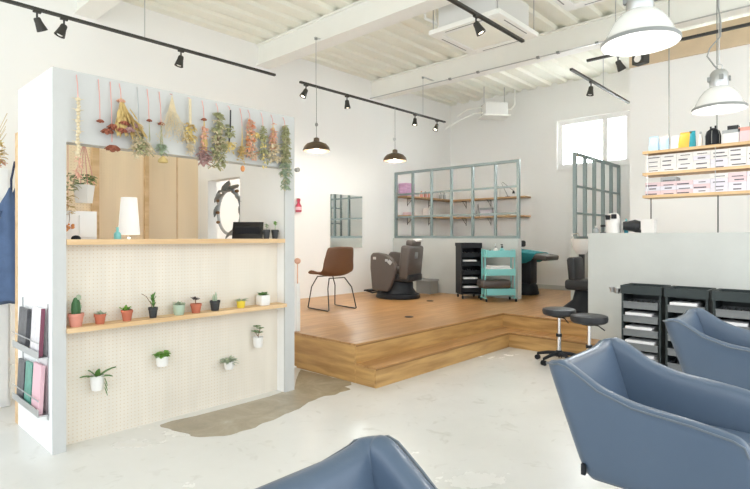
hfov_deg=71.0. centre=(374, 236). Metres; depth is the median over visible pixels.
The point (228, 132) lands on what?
bunch
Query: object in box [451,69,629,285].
wall
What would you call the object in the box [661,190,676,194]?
carton
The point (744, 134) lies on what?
storage box
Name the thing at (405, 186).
folded towel
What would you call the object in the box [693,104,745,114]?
diffuser
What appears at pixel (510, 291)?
basket
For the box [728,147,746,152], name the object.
carton
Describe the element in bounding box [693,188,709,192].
carton
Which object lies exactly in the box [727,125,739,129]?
storage box
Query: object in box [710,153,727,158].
carton
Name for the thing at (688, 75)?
wall
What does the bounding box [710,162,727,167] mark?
carton
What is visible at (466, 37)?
grille
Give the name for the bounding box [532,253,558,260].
seat cushion
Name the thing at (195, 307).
potted plant
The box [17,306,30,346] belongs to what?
magazine
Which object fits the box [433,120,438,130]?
track spotlight
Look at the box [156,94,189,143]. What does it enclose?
bunch
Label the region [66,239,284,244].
shelf
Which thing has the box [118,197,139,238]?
table lamp
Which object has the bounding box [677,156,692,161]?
carton
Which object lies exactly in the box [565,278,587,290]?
seat cushion
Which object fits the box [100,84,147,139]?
bunch
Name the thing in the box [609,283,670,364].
trolley
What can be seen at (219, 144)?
bunch
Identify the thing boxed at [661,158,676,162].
carton
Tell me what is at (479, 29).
track spotlight
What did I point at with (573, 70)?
track
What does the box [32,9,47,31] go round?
track spotlight
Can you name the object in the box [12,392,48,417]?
tray
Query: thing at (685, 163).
carton
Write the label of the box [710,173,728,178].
carton
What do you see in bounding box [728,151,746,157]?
carton
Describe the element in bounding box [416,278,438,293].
plastic basket
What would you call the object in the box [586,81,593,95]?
track spotlight
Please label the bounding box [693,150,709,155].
carton
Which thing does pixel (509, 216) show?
wall shelf
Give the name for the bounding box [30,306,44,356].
magazine
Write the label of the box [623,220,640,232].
hair dryer
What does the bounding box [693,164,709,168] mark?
carton
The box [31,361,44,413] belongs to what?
magazine
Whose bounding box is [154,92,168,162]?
bunch
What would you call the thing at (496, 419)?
floor
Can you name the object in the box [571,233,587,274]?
basin
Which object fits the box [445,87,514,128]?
ventilation unit
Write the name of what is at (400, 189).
folded towel
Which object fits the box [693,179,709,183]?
carton
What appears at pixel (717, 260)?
wall
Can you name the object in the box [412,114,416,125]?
track spotlight
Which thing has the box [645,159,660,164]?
carton
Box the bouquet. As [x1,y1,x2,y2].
[0,114,8,167]
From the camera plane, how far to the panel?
6.44 m
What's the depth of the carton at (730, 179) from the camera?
5.08 m
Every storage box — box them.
[423,208,429,214]
[479,208,493,215]
[641,219,656,232]
[722,129,739,142]
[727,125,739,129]
[738,127,749,141]
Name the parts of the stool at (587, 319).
seat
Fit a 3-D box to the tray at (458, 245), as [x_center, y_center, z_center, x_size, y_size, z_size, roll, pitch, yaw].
[1.520,0.135,8.568,0.346,0.081,0.350,0,0,-7]
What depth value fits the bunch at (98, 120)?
3.42 m
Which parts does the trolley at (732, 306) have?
drawer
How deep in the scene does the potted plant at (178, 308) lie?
3.86 m
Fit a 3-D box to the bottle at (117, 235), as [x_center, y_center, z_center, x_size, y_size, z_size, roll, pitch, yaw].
[-1.840,-0.028,3.758,0.047,0.085,0.048,0,0,43]
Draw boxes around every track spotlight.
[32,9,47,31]
[54,17,67,38]
[174,49,183,67]
[299,84,308,98]
[344,95,350,108]
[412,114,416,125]
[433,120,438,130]
[473,14,485,36]
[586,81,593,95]
[615,56,625,71]
[632,54,648,65]
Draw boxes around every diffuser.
[603,30,678,54]
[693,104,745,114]
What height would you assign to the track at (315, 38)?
0.647 m
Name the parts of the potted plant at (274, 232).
pot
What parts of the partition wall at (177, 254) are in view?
trim, post, panel, panel, post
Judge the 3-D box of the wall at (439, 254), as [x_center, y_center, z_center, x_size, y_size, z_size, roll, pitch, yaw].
[1.344,0.507,9.263,2.615,0.965,0.120,0,0,43]
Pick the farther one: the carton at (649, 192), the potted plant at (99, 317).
the carton at (649, 192)
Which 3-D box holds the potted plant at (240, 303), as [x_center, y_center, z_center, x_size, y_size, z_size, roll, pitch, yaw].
[-1.087,0.535,4.290,0.112,0.080,0.124,0,0,43]
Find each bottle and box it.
[114,227,120,238]
[295,198,301,211]
[593,226,598,232]
[698,132,702,145]
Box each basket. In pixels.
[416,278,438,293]
[483,250,515,256]
[483,268,515,275]
[483,287,515,295]
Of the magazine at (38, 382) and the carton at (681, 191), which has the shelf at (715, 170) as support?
the carton at (681, 191)
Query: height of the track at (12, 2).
0.612 m
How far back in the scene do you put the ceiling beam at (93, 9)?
5.87 m
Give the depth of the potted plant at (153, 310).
3.73 m
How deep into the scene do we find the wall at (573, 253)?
7.75 m
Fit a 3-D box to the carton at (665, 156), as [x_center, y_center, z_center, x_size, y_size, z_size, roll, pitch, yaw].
[3.122,-0.844,5.557,0.148,0.044,0.171,0,0,43]
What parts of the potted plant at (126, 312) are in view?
pot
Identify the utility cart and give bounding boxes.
[480,249,516,301]
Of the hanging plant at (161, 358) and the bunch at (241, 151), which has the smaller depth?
the hanging plant at (161, 358)
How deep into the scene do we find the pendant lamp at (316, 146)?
6.74 m
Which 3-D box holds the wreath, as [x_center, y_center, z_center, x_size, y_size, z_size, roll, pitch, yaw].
[-1.440,-0.274,5.214,0.574,0.602,0.100,0,0,43]
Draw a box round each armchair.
[255,435,437,488]
[546,337,749,488]
[662,308,749,389]
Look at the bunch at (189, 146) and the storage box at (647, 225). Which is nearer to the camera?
the bunch at (189, 146)
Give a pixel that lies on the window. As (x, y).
(606, 137)
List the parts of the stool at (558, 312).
leg, leg, seat, leg, leg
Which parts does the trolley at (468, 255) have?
drawer, drawer, drawer, drawer, drawer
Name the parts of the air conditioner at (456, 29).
hanger rod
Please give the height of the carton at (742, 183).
0.044 m
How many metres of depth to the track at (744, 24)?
5.08 m
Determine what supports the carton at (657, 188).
on the carton at (649, 192)
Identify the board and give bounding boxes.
[66,211,96,238]
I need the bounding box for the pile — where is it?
[486,265,511,268]
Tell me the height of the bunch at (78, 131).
0.668 m
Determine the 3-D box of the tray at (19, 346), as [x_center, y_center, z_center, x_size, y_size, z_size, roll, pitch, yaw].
[-2.282,0.738,3.478,0.590,0.045,0.062,0,0,43]
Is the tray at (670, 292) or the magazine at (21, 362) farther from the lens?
the tray at (670, 292)
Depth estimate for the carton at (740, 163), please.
5.09 m
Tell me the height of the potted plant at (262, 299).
0.111 m
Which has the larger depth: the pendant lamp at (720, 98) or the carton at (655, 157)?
the carton at (655, 157)
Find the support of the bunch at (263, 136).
hanging from the partition wall at (177, 254)
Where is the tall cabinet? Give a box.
[0,167,9,407]
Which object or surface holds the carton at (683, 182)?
on the carton at (678, 187)
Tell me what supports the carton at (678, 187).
on the carton at (681, 191)
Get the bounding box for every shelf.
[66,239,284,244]
[66,302,286,333]
[398,196,449,207]
[398,215,449,224]
[447,196,530,206]
[453,215,530,223]
[642,0,749,231]
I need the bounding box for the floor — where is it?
[0,347,621,488]
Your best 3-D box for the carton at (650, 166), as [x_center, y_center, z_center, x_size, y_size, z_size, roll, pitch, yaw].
[3.009,-0.753,5.656,0.148,0.044,0.171,0,0,43]
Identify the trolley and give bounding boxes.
[455,243,481,298]
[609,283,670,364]
[664,286,715,371]
[712,288,749,329]
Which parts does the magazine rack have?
rail, rail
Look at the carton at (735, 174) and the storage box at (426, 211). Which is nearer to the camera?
the carton at (735, 174)
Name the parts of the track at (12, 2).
suspension rod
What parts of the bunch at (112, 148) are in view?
cord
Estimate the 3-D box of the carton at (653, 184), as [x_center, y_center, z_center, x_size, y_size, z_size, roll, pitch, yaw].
[3.013,-0.558,5.660,0.148,0.044,0.171,0,0,43]
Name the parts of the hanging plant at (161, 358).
pot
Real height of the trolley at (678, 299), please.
0.871 m
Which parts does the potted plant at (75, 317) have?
pot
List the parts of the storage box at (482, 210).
lid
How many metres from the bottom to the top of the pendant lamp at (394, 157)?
0.804 m
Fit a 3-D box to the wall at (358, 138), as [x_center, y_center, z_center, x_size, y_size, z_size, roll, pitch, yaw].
[-2.619,-0.860,7.042,0.200,4.420,12.800,0,0,43]
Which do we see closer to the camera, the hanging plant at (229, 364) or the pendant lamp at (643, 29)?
the pendant lamp at (643, 29)
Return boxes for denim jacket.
[0,161,14,304]
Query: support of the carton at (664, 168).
on the shelf at (715, 170)
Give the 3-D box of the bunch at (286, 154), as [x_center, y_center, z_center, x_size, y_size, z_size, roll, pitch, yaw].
[-0.767,-0.714,4.521,0.096,0.644,0.141,0,0,35]
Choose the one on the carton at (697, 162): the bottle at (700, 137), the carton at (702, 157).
the carton at (702, 157)
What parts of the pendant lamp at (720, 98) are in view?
cord, chain, lamp shade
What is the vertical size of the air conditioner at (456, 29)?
0.523 m
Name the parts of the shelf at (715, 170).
rod, rod, rod, rod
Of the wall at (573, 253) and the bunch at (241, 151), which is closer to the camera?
the bunch at (241, 151)
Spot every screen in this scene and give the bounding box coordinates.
[394,159,519,238]
[573,152,619,238]
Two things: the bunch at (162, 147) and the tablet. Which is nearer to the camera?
the bunch at (162, 147)
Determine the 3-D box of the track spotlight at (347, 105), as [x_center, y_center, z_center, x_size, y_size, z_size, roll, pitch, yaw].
[-0.378,-1.851,7.230,0.090,0.174,0.090,0,0,43]
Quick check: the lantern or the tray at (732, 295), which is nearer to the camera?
the tray at (732, 295)
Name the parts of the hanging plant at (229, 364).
pot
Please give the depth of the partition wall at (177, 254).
3.84 m
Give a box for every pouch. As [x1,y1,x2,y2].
[649,136,658,150]
[659,136,669,149]
[671,135,678,148]
[678,132,689,147]
[689,131,695,146]
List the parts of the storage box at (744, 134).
lid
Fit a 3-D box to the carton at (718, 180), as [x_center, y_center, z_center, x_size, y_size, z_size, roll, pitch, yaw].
[3.453,-0.558,5.252,0.148,0.044,0.171,0,0,43]
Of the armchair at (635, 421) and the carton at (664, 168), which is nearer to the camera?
the armchair at (635, 421)
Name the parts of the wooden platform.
panel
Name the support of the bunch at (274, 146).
hanging from the partition wall at (177, 254)
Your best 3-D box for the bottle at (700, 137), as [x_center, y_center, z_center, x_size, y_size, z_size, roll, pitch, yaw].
[3.329,-0.995,5.378,0.043,0.160,0.044,0,0,43]
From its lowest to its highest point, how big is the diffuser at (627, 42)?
0.023 m
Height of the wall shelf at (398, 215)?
0.180 m
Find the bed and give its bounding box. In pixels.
[521,240,558,294]
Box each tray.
[12,340,47,359]
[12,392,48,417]
[455,243,481,247]
[620,283,670,295]
[664,286,715,299]
[712,288,749,302]
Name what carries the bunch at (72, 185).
hanging from the partition wall at (177, 254)
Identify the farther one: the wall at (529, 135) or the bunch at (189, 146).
the wall at (529, 135)
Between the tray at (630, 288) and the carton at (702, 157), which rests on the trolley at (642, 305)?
the tray at (630, 288)
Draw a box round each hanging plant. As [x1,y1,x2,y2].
[80,366,115,394]
[153,350,170,366]
[219,355,238,369]
[251,325,262,347]
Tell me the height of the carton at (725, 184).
0.044 m
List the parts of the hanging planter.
planter, cord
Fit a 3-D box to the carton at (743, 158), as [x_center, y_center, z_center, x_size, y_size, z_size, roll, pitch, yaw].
[3.564,-0.753,5.152,0.148,0.044,0.171,0,0,43]
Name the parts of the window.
pane, sill, pane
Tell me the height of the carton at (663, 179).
0.044 m
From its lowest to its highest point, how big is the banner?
1.129 m
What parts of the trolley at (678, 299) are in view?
drawer, drawer, drawer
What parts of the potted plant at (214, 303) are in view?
pot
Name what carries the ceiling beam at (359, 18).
attached to the ceiling
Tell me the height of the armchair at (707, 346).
0.819 m
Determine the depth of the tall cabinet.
4.16 m
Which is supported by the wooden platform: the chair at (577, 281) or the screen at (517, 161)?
the chair at (577, 281)
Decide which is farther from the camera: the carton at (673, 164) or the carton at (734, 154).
the carton at (673, 164)
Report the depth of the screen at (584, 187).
8.28 m
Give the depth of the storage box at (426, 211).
10.65 m
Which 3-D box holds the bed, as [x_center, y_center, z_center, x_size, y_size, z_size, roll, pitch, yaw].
[2.505,0.487,9.253,1.306,1.005,0.500,0,0,43]
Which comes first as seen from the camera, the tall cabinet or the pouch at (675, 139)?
the tall cabinet
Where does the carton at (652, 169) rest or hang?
on the shelf at (715, 170)
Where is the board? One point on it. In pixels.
(85, 222)
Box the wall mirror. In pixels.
[330,194,361,247]
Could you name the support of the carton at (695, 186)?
on the carton at (699, 190)
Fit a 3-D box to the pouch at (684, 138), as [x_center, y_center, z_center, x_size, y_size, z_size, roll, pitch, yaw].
[3.222,-1.002,5.477,0.136,0.173,0.070,0,0,43]
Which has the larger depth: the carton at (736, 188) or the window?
the window
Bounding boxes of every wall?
[0,0,450,364]
[15,67,293,454]
[393,238,520,298]
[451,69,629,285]
[571,242,587,299]
[588,232,749,339]
[630,44,749,232]
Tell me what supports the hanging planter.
hanging from the partition wall at (177, 254)
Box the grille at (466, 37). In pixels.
[445,19,521,49]
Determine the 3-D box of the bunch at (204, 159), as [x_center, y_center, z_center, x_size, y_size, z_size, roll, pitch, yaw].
[-1.278,-0.778,3.960,0.099,0.510,0.129,0,0,43]
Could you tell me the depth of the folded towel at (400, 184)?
10.14 m
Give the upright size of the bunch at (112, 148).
0.474 m
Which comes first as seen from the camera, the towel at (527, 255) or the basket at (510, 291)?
the basket at (510, 291)
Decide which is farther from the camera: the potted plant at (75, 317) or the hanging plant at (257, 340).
the hanging plant at (257, 340)
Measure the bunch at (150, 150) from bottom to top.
0.467 m
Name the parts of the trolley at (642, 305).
drawer, drawer, drawer, drawer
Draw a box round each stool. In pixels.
[535,306,575,365]
[570,313,608,349]
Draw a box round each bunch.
[66,173,79,213]
[72,75,83,178]
[96,79,103,122]
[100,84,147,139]
[104,82,120,151]
[128,87,153,158]
[146,89,154,153]
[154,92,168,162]
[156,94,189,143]
[181,98,197,155]
[195,101,212,166]
[208,104,228,170]
[224,106,236,153]
[236,110,247,171]
[244,111,259,160]
[258,114,271,168]
[266,115,281,163]
[279,118,292,190]
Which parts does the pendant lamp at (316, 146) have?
lamp shade, cord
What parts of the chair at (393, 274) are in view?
control panel, panel, panel, backrest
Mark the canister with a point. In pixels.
(612, 219)
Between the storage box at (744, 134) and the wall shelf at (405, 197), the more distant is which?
the wall shelf at (405, 197)
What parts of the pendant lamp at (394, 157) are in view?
lamp shade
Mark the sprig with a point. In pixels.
(68, 227)
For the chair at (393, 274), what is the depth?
8.36 m
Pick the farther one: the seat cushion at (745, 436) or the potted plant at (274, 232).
the potted plant at (274, 232)
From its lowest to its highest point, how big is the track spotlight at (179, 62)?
0.177 m
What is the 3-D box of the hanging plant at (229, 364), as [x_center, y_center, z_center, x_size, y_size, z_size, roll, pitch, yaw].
[-1.178,1.012,4.219,0.147,0.098,0.144,0,0,43]
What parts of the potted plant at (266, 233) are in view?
pot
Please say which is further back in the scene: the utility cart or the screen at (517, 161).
the screen at (517, 161)
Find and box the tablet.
[232,222,263,238]
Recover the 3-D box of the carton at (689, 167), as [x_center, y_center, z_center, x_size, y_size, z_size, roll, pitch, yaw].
[3.229,-0.707,5.452,0.148,0.044,0.171,0,0,43]
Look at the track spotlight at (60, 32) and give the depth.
4.63 m
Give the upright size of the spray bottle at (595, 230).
0.085 m
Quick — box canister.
[605,213,619,232]
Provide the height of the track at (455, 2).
0.932 m
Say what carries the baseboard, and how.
attached to the wall at (529, 135)
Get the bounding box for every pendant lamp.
[303,87,329,152]
[383,138,406,162]
[600,0,681,55]
[691,0,748,114]
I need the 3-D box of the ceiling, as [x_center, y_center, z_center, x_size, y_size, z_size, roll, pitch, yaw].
[0.912,-2.922,3.717,9.700,0.105,12.700,0,0,43]
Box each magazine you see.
[16,358,25,398]
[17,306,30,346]
[24,360,33,404]
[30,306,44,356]
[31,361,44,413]
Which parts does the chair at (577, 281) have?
backrest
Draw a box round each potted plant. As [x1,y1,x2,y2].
[68,295,83,326]
[94,310,106,323]
[119,305,132,320]
[142,292,157,317]
[173,301,185,314]
[190,297,201,312]
[210,292,219,310]
[235,298,248,307]
[256,292,269,305]
[263,224,269,238]
[271,221,278,238]
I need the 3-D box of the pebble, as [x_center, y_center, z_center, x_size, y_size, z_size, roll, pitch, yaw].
[-1.945,0.011,3.422,0.048,0.045,0.060,0,0,43]
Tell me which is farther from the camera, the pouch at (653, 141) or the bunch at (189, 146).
the pouch at (653, 141)
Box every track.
[0,0,275,75]
[299,37,445,122]
[447,0,524,42]
[570,53,629,103]
[586,0,749,61]
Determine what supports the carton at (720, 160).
on the carton at (726, 163)
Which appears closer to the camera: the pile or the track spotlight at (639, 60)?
the track spotlight at (639, 60)
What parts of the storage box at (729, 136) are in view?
lid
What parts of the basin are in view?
bowl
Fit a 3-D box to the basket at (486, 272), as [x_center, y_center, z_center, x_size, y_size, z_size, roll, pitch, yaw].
[1.913,0.540,8.167,0.450,0.100,0.300,0,0,-5]
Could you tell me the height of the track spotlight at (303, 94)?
0.179 m
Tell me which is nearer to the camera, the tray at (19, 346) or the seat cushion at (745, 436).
the seat cushion at (745, 436)
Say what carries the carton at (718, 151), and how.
on the carton at (723, 155)
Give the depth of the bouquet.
4.29 m
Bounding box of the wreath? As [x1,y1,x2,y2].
[213,179,239,238]
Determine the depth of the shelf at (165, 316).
3.82 m
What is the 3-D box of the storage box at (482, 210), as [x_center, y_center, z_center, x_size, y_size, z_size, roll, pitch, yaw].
[2.310,-0.506,10.753,0.286,0.173,0.186,0,0,43]
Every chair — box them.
[308,247,356,311]
[364,239,423,299]
[563,256,587,312]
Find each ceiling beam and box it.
[74,0,121,19]
[256,0,459,68]
[370,0,749,99]
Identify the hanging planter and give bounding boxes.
[70,146,97,202]
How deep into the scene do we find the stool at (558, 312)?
5.62 m
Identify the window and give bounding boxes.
[555,111,629,170]
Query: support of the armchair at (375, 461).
on the floor
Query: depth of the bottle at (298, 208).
8.31 m
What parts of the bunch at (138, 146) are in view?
cord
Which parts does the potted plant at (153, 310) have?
pot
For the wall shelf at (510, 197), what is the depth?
10.66 m
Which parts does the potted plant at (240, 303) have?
pot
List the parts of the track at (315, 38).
rail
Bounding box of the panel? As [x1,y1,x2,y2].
[629,16,749,67]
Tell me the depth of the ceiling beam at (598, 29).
7.51 m
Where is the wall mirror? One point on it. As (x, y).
(345, 210)
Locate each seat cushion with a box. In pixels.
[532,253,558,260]
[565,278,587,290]
[710,425,749,446]
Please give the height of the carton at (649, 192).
0.044 m
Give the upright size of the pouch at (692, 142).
0.178 m
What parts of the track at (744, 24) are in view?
rail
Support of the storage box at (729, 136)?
on the shelf at (715, 170)
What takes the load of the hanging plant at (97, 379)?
attached to the partition wall at (177, 254)
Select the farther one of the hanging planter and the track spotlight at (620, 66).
the track spotlight at (620, 66)
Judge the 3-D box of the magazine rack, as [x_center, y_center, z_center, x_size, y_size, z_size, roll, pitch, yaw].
[-2.282,0.785,3.477,0.590,0.730,0.064,0,0,43]
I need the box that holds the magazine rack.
[12,297,48,419]
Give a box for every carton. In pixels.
[645,155,660,160]
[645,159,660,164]
[645,164,660,168]
[645,168,660,172]
[645,182,660,186]
[645,186,660,190]
[645,191,660,194]
[660,177,679,181]
[660,185,675,190]
[661,153,676,158]
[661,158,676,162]
[661,162,676,167]
[661,167,675,171]
[661,181,675,185]
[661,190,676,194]
[676,165,692,170]
[676,180,692,184]
[676,184,692,189]
[677,152,692,157]
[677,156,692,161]
[677,161,692,165]
[677,189,692,193]
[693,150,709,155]
[693,155,709,160]
[693,159,709,164]
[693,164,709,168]
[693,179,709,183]
[693,183,709,188]
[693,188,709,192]
[710,148,727,154]
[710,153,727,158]
[710,158,727,163]
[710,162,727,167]
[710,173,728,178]
[710,178,727,182]
[710,182,727,187]
[710,187,727,191]
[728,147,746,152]
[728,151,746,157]
[728,156,746,161]
[728,161,746,166]
[728,172,746,176]
[728,176,746,181]
[728,181,746,186]
[728,186,746,190]
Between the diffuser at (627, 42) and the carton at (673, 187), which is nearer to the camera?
the diffuser at (627, 42)
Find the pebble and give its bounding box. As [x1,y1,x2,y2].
[71,235,80,238]
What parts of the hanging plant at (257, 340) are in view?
pot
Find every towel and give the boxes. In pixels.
[399,183,414,185]
[399,185,414,188]
[399,188,414,190]
[521,249,548,262]
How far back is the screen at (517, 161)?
9.18 m
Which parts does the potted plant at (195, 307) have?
pot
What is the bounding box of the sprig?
[66,214,74,231]
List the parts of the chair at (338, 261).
leg, leg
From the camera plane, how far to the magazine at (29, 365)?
3.47 m
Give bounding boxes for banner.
[294,258,300,366]
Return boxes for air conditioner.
[424,0,537,54]
[553,0,604,11]
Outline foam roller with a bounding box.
[477,279,510,288]
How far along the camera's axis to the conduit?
7.37 m
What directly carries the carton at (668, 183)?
on the carton at (673, 187)
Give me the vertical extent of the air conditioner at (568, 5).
0.523 m
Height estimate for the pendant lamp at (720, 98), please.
1.907 m
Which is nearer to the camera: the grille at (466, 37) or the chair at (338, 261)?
the grille at (466, 37)
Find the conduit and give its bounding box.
[370,5,749,98]
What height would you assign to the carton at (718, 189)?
0.044 m
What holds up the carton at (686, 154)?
on the carton at (680, 159)
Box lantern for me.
[705,125,720,144]
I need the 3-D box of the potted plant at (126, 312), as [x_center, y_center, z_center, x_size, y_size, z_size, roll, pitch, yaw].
[-1.708,0.522,3.615,0.078,0.107,0.082,0,0,43]
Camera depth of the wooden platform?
6.06 m
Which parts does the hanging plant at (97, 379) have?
pot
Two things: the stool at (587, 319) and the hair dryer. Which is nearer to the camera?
the stool at (587, 319)
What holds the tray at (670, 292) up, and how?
on the trolley at (678, 299)
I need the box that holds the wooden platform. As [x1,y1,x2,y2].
[294,288,598,387]
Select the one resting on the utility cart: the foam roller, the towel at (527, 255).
the foam roller
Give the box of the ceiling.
[122,0,749,105]
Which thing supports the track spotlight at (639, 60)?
attached to the track at (744, 24)
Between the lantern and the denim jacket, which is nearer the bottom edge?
the denim jacket
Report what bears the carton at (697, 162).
on the carton at (702, 166)
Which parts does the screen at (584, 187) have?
rail, rail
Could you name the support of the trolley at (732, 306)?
on the floor
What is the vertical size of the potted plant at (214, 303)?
0.150 m
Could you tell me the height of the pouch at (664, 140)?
0.158 m
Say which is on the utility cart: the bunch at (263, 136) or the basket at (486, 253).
the basket at (486, 253)
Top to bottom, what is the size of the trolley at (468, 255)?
0.896 m
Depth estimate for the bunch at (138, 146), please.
3.59 m
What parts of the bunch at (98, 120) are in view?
cord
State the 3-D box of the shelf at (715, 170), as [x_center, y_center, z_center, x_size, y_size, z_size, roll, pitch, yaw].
[3.722,-1.458,5.043,2.067,2.825,0.280,0,0,43]
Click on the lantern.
(713, 136)
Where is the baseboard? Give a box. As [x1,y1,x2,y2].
[537,284,570,290]
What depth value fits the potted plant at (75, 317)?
3.36 m
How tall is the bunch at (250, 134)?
0.420 m
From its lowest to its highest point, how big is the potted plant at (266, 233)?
0.129 m

